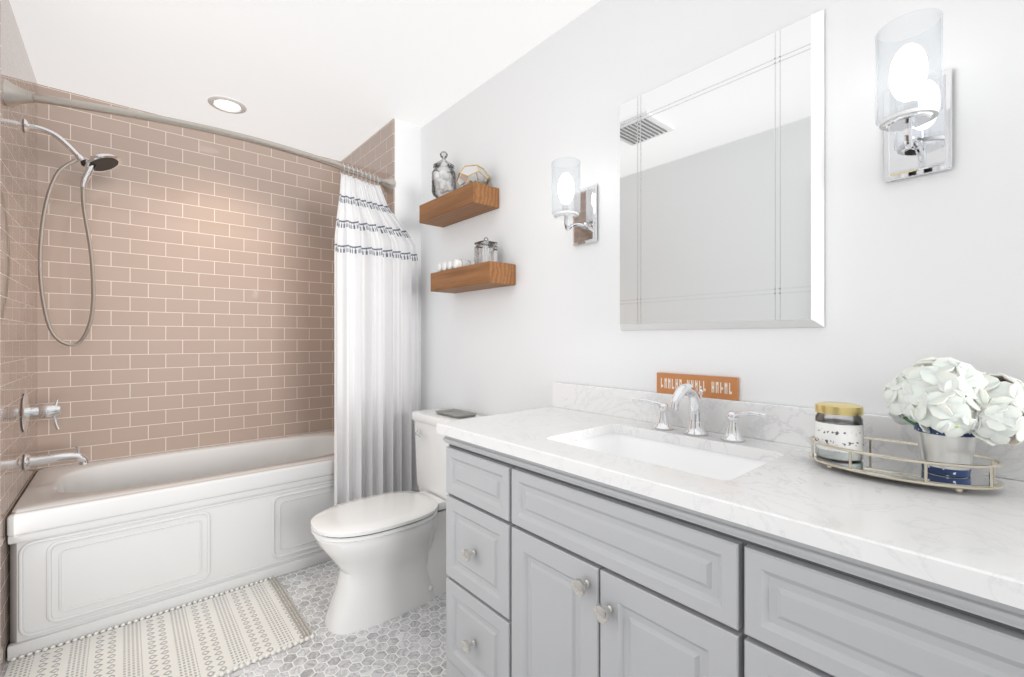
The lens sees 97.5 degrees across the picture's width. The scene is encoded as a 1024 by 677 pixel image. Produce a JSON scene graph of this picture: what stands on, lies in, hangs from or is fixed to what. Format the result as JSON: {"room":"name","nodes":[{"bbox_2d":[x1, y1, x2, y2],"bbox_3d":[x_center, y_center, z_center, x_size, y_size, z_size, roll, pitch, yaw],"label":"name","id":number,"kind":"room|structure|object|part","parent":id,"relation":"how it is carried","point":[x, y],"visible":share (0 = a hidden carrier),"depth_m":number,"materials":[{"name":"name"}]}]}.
{"room":"bathroom","nodes":[
{"label":"bathroom","id":0,"kind":"room"},
{"bbox_2d":[0,560,446,676],"bbox_3d":[-0.561,1.230,1.431,1.930,0.100,3.840,0,0,-41],"label":"floor","id":1,"kind":"structure","parent":0,"point":[411,643],"depth_m":1.73,"materials":[{"name":"tile"}]},
{"bbox_2d":[4,575,314,676],"bbox_3d":[-1.302,1.172,1.704,0.885,0.017,0.593,0,0,-41],"label":"bath mat","id":2,"kind":"object","parent":1,"relation":"on","point":[222,634],"visible":1,"depth_m":1.73,"materials":[{"name":"grey fabric"}]},
{"bbox_2d":[7,430,333,661],"bbox_3d":[-1.530,0.912,2.423,1.496,0.535,0.811,0,0,-41],"label":"bathtub","id":3,"kind":"object","parent":1,"relation":"on","point":[98,546],"visible":0.75,"depth_m":1.98,"materials":[{"name":"white ceramic"}]},
{"bbox_2d":[311,408,482,634],"bbox_3d":[-0.501,0.778,2.051,0.773,0.803,0.500,0,0,-41],"label":"toilet","id":4,"kind":"object","parent":1,"relation":"on","point":[386,552],"visible":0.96,"depth_m":1.91,"materials":[{"name":"white ceramic"}]},
{"bbox_2d":[435,409,476,417],"bbox_3d":[-0.277,0.369,2.218,0.120,0.012,0.212,0,0,-41],"label":"soap tray","id":5,"kind":"object","parent":4,"relation":"on","point":[456,413],"visible":1,"depth_m":2.23,"materials":[{"name":"grey metal"}]},
{"bbox_2d":[436,382,1023,676],"bbox_3d":[0.413,0.680,1.143,0.585,1.000,1.392,0,0,-41],"label":"bathroom vanity","id":6,"kind":"object","parent":1,"relation":"on","point":[595,531],"visible":1,"depth_m":0.90,"materials":[{"name":"grey paint"}]},
{"bbox_2d":[657,372,738,400],"bbox_3d":[0.570,0.146,1.401,0.008,0.066,0.260,0,0,-41],"label":"sign","id":7,"kind":"object","parent":6,"relation":"on","point":[720,387],"visible":0.93,"depth_m":1.37,"materials":[{"name":"brown wood"}]},
{"bbox_2d":[632,383,767,441],"bbox_3d":[0.503,0.204,1.286,0.170,0.151,0.403,0,0,-41],"label":"faucet","id":8,"kind":"object","parent":6,"relation":"on","point":[732,433],"visible":0.98,"depth_m":1.29,"materials":[{"name":"silver metal"}]},
{"bbox_2d":[808,435,1004,492],"bbox_3d":[0.787,0.252,0.924,0.194,0.055,0.304,0,0,-41],"label":"tray","id":9,"kind":"object","parent":6,"relation":"on","point":[893,468],"visible":0.65,"depth_m":0.86,"materials":[{"name":"beige metal"}]},
{"bbox_2d":[815,401,863,461],"bbox_3d":[0.719,0.202,0.989,0.087,0.118,0.087,0,0,-41],"label":"candle jar","id":10,"kind":"object","parent":9,"relation":"on","point":[845,433],"visible":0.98,"depth_m":0.96,"materials":[{"name":"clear glass"}]},
{"bbox_2d":[883,357,1023,476],"bbox_3d":[0.852,0.149,0.866,0.189,0.225,0.217,0,0,-41],"label":"flower pot","id":11,"kind":"object","parent":9,"relation":"on","point":[951,410],"visible":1,"depth_m":0.83,"materials":[{"name":"silver metal"}]},
{"bbox_2d":[9,0,599,160],"bbox_3d":[-0.561,-1.320,1.431,1.930,0.100,3.840,0,0,-41],"label":"ceiling","id":12,"kind":"structure","parent":0,"point":[339,80],"depth_m":2.02,"materials":[{"name":"white paint"}]},
{"bbox_2d":[208,96,246,113],"bbox_3d":[-1.544,-1.264,2.439,0.180,0.010,0.180,0,0,-41],"label":"recessed light","id":13,"kind":"object","parent":12,"relation":"in","point":[227,104],"visible":1,"depth_m":2.43,"materials":[{"name":"white"}]},
{"bbox_2d":[395,119,420,491],"bbox_3d":[-0.888,-0.045,2.972,0.170,2.450,0.840,0,0,-41],"label":"wall","id":14,"kind":"structure","parent":0,"point":[408,170],"depth_m":2.66,"materials":[{"name":"white paint"}]},
{"bbox_2d":[341,118,394,214],"bbox_3d":[-0.953,-0.045,2.911,0.008,2.450,0.832,0,0,-41],"label":"tile","id":15,"kind":"structure","parent":14,"relation":"attached to","point":[374,154],"depth_m":2.74,"materials":[{"name":"beige tile"}]},
{"bbox_2d":[421,0,1023,415],"bbox_3d":[0.124,-0.045,2.022,0.120,2.450,3.600,0,0,-41],"label":"wall","id":16,"kind":"structure","parent":0,"point":[917,268],"depth_m":1.30,"materials":[{"name":"white paint"}]},
{"bbox_2d":[419,181,498,227],"bbox_3d":[-0.280,-0.667,2.279,0.150,0.095,0.496,0,0,-41],"label":"shelf","id":17,"kind":"object","parent":16,"relation":"attached to","point":[469,200],"visible":1,"depth_m":2.18,"materials":[{"name":"brown wood"}]},
{"bbox_2d":[432,151,455,197],"bbox_3d":[-0.360,-0.851,2.371,0.128,0.270,0.128,0,0,-41],"label":"apothecary jar","id":18,"kind":"object","parent":17,"relation":"on","point":[441,183],"visible":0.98,"depth_m":2.36,"materials":[{"name":"clear glass"}]},
{"bbox_2d":[456,164,490,186],"bbox_3d":[-0.187,-0.769,2.171,0.167,0.111,0.160,0,0,-41],"label":"terrarium","id":19,"kind":"object","parent":17,"relation":"on","point":[465,173],"visible":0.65,"depth_m":2.13,"materials":[{"name":"gold metal"}]},
{"bbox_2d":[431,261,514,292],"bbox_3d":[-0.203,-0.290,2.189,0.150,0.095,0.500,0,0,-41],"label":"shelf","id":20,"kind":"object","parent":16,"relation":"attached to","point":[484,275],"visible":1,"depth_m":2.06,"materials":[{"name":"brown wood"}]},
{"bbox_2d":[437,259,473,271],"bbox_3d":[-0.286,-0.363,2.279,0.112,0.051,0.198,0,0,-41],"label":"washcloths","id":21,"kind":"object","parent":20,"relation":"on","point":[456,263],"visible":0.5,"depth_m":2.22,"materials":[{"name":"white fabric"}]},
{"bbox_2d":[474,237,497,263],"bbox_3d":[-0.121,-0.405,2.095,0.082,0.133,0.082,0,0,-41],"label":"jar","id":22,"kind":"object","parent":20,"relation":"on","point":[491,254],"visible":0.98,"depth_m":2.09,"materials":[{"name":"clear glass"}]},
{"bbox_2d":[552,157,596,245],"bbox_3d":[0.223,-0.508,1.685,0.165,0.286,0.115,0,0,-41],"label":"sconce","id":23,"kind":"object","parent":16,"relation":"attached to","point":[583,216],"visible":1,"depth_m":1.69,"materials":[{"name":"silver metal"}]},
{"bbox_3d":[0.200,-0.556,1.666,0.106,0.190,0.106,0,0,-41],"label":"lamp shade","id":24,"kind":"part","parent":23,"relation":"part of","materials":[{"name":"clear glass"}]},
{"bbox_2d":[620,10,823,329],"bbox_3d":[0.581,-0.434,1.369,0.035,0.811,0.620,0,0,-41],"label":"mirror","id":25,"kind":"object","parent":16,"relation":"attached to","point":[721,192],"visible":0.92,"depth_m":1.29,"materials":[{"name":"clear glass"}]},
{"bbox_2d":[876,8,952,181],"bbox_3d":[0.850,-0.508,0.958,0.165,0.286,0.115,0,0,-41],"label":"sconce","id":26,"kind":"object","parent":16,"relation":"attached to","point":[915,124],"visible":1,"depth_m":0.96,"materials":[{"name":"silver metal"}]},
{"bbox_3d":[0.828,-0.556,0.939,0.106,0.190,0.106,0,0,-41],"label":"lamp shade","id":27,"kind":"part","parent":26,"relation":"part of","materials":[{"name":"clear glass"}]},
{"bbox_3d":[-1.777,-0.045,2.839,1.930,2.450,0.120,0,0,-41],"label":"wall","id":28,"kind":"structure","parent":0,"visible":0},
{"bbox_2d":[37,84,340,471],"bbox_3d":[-1.799,-0.045,2.735,1.520,2.450,0.008,0,0,-41],"label":"tile","id":29,"kind":"structure","parent":28,"relation":"attached to","point":[213,318],"depth_m":2.61,"materials":[{"name":"beige tile"}]},
{"bbox_3d":[-1.246,-0.045,0.840,0.120,2.450,3.600,0,0,-41],"label":"wall","id":30,"kind":"structure","parent":0,"visible":0},
{"bbox_2d":[0,0,36,675],"bbox_3d":[-2.081,-0.045,1.904,0.008,2.450,0.882,0,0,-41],"label":"tile","id":31,"kind":"structure","parent":30,"relation":"attached to","point":[18,262],"depth_m":1.77,"materials":[{"name":"beige tile"}]},
{"bbox_2d":[21,393,61,431],"bbox_3d":[-2.063,0.321,1.978,0.114,0.173,0.170,0,0,-41],"label":"tub valve","id":32,"kind":"object","parent":31,"relation":"attached to","point":[28,411],"visible":1,"depth_m":1.95,"materials":[{"name":"silver metal"}]},
{"bbox_2d":[23,446,89,470],"bbox_3d":[-2.027,0.533,2.008,0.207,0.087,0.072,0,0,-41],"label":"tub spout","id":33,"kind":"object","parent":31,"relation":"attached to","point":[29,461],"visible":1,"depth_m":1.99,"materials":[{"name":"silver metal"}]},
{"bbox_2d":[23,118,121,346],"bbox_3d":[-1.986,-0.457,2.044,0.318,0.987,0.141,0,0,-41],"label":"shower head","id":34,"kind":"object","parent":31,"relation":"attached to","point":[102,162],"visible":1,"depth_m":2.04},
{"bbox_2d":[3,79,395,192],"bbox_3d":[-1.238,-0.895,2.085,1.528,0.096,0.212,0,0,-41],"label":"shower rod","id":35,"kind":"object","parent":31,"relation":"attached to","point":[14,95],"visible":0.98,"depth_m":1.83,"materials":[{"name":"silver metal"}]},
{"bbox_2d":[334,163,417,505],"bbox_3d":[-0.743,-0.019,2.487,0.474,1.798,0.156,0,0,-41],"label":"shower curtain","id":36,"kind":"object","parent":35,"relation":"hanging from","point":[375,330],"visible":0.9,"depth_m":2.43,"materials":[{"name":"fabric"}]}
]}

